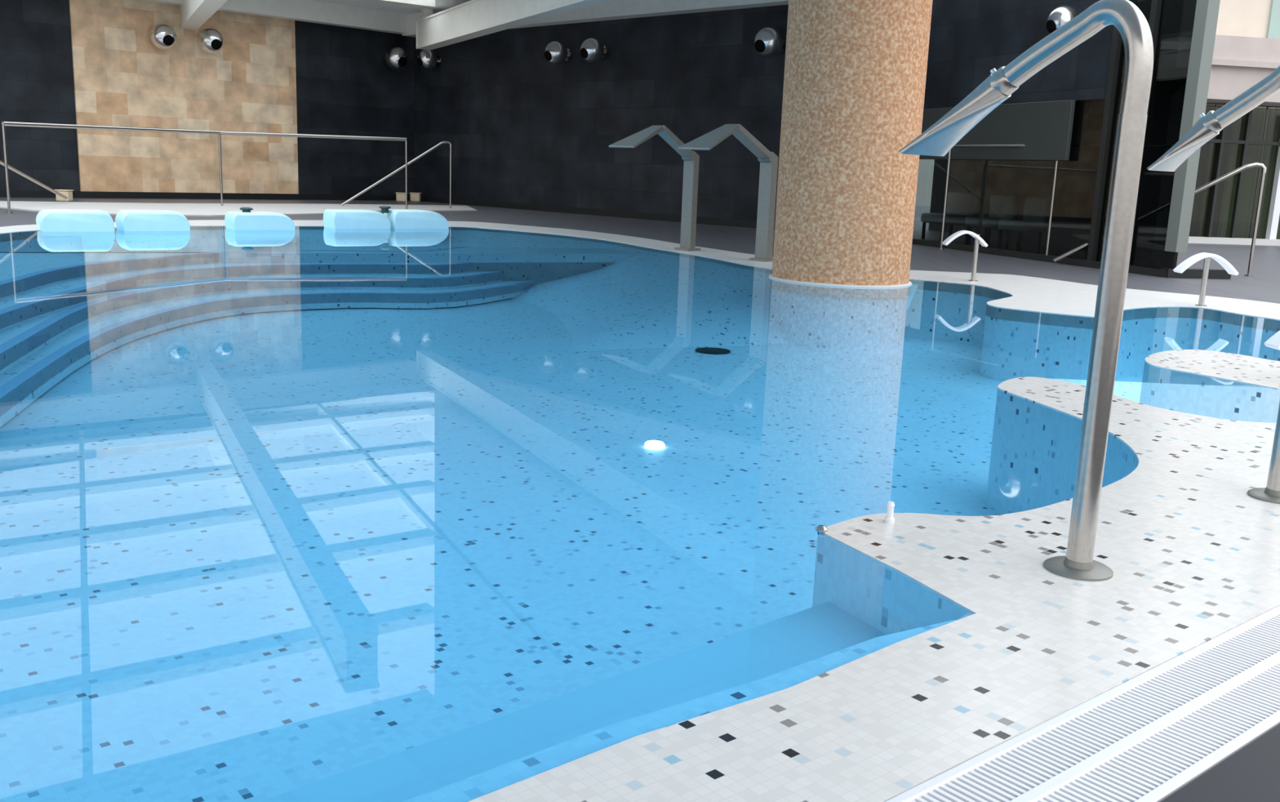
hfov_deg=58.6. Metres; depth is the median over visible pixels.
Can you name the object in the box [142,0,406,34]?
fascia beam
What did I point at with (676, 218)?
baseboard
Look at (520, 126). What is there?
wall
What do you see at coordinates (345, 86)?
wall
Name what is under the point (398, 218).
float
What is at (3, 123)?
guard railing
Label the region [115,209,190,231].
float
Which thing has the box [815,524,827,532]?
stud
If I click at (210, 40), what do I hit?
wall spotlight
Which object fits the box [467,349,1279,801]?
pool deck
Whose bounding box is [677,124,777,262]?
fountain
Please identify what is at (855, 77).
stone column
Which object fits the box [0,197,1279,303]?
floor
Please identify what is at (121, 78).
cladding
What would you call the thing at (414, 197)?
box
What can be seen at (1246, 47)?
window
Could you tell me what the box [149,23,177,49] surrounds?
wall spotlight
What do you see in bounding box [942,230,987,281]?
fountain
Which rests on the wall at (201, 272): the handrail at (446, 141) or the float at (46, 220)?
the float at (46, 220)
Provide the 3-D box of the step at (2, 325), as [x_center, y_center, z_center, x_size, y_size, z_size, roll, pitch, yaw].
[-1.645,-0.861,10.910,23.798,0.398,7.462,-5,13,-31]
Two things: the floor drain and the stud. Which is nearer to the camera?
the stud
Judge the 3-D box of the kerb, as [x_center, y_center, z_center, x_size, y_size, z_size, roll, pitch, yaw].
[6.472,-1.483,13.270,0.837,0.100,0.140,0,12,-12]
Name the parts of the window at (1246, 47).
sill, door frame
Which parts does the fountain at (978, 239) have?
arched spout, stem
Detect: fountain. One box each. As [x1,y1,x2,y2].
[608,125,700,251]
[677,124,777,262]
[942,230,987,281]
[1173,252,1238,306]
[1264,330,1279,350]
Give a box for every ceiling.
[310,0,471,14]
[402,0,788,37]
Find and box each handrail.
[0,160,67,199]
[341,140,452,208]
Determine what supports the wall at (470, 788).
on the ledge at (783, 643)
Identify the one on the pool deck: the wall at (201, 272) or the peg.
the peg
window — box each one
[364,0,437,8]
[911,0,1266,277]
[1187,0,1279,245]
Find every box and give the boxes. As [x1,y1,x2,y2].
[53,189,73,201]
[395,192,408,201]
[408,192,422,201]
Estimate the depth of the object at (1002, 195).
14.55 m
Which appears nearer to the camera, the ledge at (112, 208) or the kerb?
the kerb
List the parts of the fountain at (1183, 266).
stem, arched spout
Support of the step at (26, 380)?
on the basin
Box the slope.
[561,321,789,352]
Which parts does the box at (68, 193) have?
lid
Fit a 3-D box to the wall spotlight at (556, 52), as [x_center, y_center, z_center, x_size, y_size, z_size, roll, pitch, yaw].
[-1.741,-7.330,24.035,0.489,0.489,0.598,13,16,43]
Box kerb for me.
[1160,267,1231,279]
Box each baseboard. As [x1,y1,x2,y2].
[0,190,409,200]
[421,195,775,229]
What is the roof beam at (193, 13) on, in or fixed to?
attached to the ceiling at (442, 5)
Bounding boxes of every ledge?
[0,200,476,216]
[258,600,900,801]
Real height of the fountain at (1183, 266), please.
0.465 m
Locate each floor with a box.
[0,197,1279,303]
[1161,724,1279,801]
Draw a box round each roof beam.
[179,0,227,30]
[416,0,613,49]
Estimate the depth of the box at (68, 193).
21.03 m
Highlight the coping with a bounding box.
[0,219,1279,319]
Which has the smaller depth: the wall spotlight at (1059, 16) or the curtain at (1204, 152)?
the wall spotlight at (1059, 16)
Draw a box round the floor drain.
[695,346,730,354]
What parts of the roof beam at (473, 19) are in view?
plate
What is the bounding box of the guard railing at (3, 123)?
[1,121,407,213]
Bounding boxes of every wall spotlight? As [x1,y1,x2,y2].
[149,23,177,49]
[197,27,223,53]
[383,45,408,71]
[417,49,441,70]
[544,40,571,65]
[579,37,607,62]
[753,26,785,57]
[1046,5,1079,33]
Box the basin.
[0,226,1279,801]
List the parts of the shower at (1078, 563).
arm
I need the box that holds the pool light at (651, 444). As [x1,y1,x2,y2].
[644,440,664,448]
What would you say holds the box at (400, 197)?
on the floor at (1264, 286)
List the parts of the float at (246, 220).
dark knob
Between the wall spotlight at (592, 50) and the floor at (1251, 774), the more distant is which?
the wall spotlight at (592, 50)
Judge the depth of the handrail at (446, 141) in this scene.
23.62 m
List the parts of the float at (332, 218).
dark knob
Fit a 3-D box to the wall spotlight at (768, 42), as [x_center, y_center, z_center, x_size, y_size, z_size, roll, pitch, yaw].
[2.293,-6.338,20.169,0.530,0.530,0.620,13,16,43]
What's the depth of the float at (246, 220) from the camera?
15.40 m
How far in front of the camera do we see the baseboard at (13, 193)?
24.56 m
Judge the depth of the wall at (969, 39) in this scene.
15.87 m
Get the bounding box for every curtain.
[1189,103,1215,235]
[1199,104,1233,236]
[1217,106,1266,237]
[1249,106,1279,238]
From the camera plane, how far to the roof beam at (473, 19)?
22.07 m
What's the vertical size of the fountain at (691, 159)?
1.523 m
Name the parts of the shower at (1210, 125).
arm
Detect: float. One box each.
[35,208,115,231]
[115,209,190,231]
[224,207,294,230]
[323,205,391,228]
[383,208,448,228]
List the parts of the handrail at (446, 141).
post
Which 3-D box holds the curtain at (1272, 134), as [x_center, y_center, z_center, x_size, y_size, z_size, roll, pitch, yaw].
[12.570,-4.461,22.403,0.869,2.509,0.100,0,12,-10]
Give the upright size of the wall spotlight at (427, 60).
0.481 m
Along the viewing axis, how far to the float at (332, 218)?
16.47 m
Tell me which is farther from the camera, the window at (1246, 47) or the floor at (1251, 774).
the window at (1246, 47)
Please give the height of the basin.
0.599 m
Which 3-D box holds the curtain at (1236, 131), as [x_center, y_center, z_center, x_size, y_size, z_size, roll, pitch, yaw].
[11.741,-4.464,22.262,0.678,2.509,0.100,0,12,-10]
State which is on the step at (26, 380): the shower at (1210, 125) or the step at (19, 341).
the step at (19, 341)
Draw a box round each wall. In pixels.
[0,0,414,195]
[0,226,1279,360]
[401,619,956,801]
[413,4,788,222]
[923,0,1113,109]
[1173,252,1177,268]
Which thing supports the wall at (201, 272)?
in the basin
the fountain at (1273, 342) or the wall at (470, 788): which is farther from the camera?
the fountain at (1273, 342)
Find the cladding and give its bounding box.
[69,0,298,194]
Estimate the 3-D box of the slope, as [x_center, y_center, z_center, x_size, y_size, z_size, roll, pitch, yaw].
[-2.276,-1.435,13.252,6.319,0.549,8.728,-6,14,-36]
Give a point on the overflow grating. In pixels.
(1145, 738)
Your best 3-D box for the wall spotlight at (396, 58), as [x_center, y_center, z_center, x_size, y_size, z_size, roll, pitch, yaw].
[-5.854,-8.212,27.335,0.639,0.567,0.567,13,16,42]
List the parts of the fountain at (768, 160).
spout blade, arm, plate, post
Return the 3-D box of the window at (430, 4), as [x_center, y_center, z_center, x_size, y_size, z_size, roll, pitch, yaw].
[-10.707,-6.397,12.229,25.796,0.160,14.765,-6,14,-36]
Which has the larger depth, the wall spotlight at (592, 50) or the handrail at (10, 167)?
the wall spotlight at (592, 50)
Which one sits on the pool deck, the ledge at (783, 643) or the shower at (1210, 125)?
the shower at (1210, 125)
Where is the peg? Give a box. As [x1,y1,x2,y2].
[884,501,894,523]
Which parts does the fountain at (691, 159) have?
spout blade, arm, plate, post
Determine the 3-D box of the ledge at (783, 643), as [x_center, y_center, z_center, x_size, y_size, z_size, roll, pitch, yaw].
[-2.192,1.240,0.485,8.800,0.408,0.584,-8,15,-41]
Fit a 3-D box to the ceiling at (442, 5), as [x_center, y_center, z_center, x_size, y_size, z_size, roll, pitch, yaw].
[-9.268,-6.159,11.054,27.999,0.250,33.976,2,12,0]
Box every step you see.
[0,318,210,426]
[0,320,89,373]
[0,321,22,330]
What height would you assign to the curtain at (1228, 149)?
2.509 m
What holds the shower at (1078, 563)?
on the pool deck
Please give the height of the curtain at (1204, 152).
2.509 m
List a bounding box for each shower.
[898,0,1153,581]
[1146,65,1279,503]
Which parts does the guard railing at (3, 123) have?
post, rail, post, post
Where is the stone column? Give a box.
[768,0,933,350]
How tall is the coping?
0.101 m
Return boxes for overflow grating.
[885,605,1279,801]

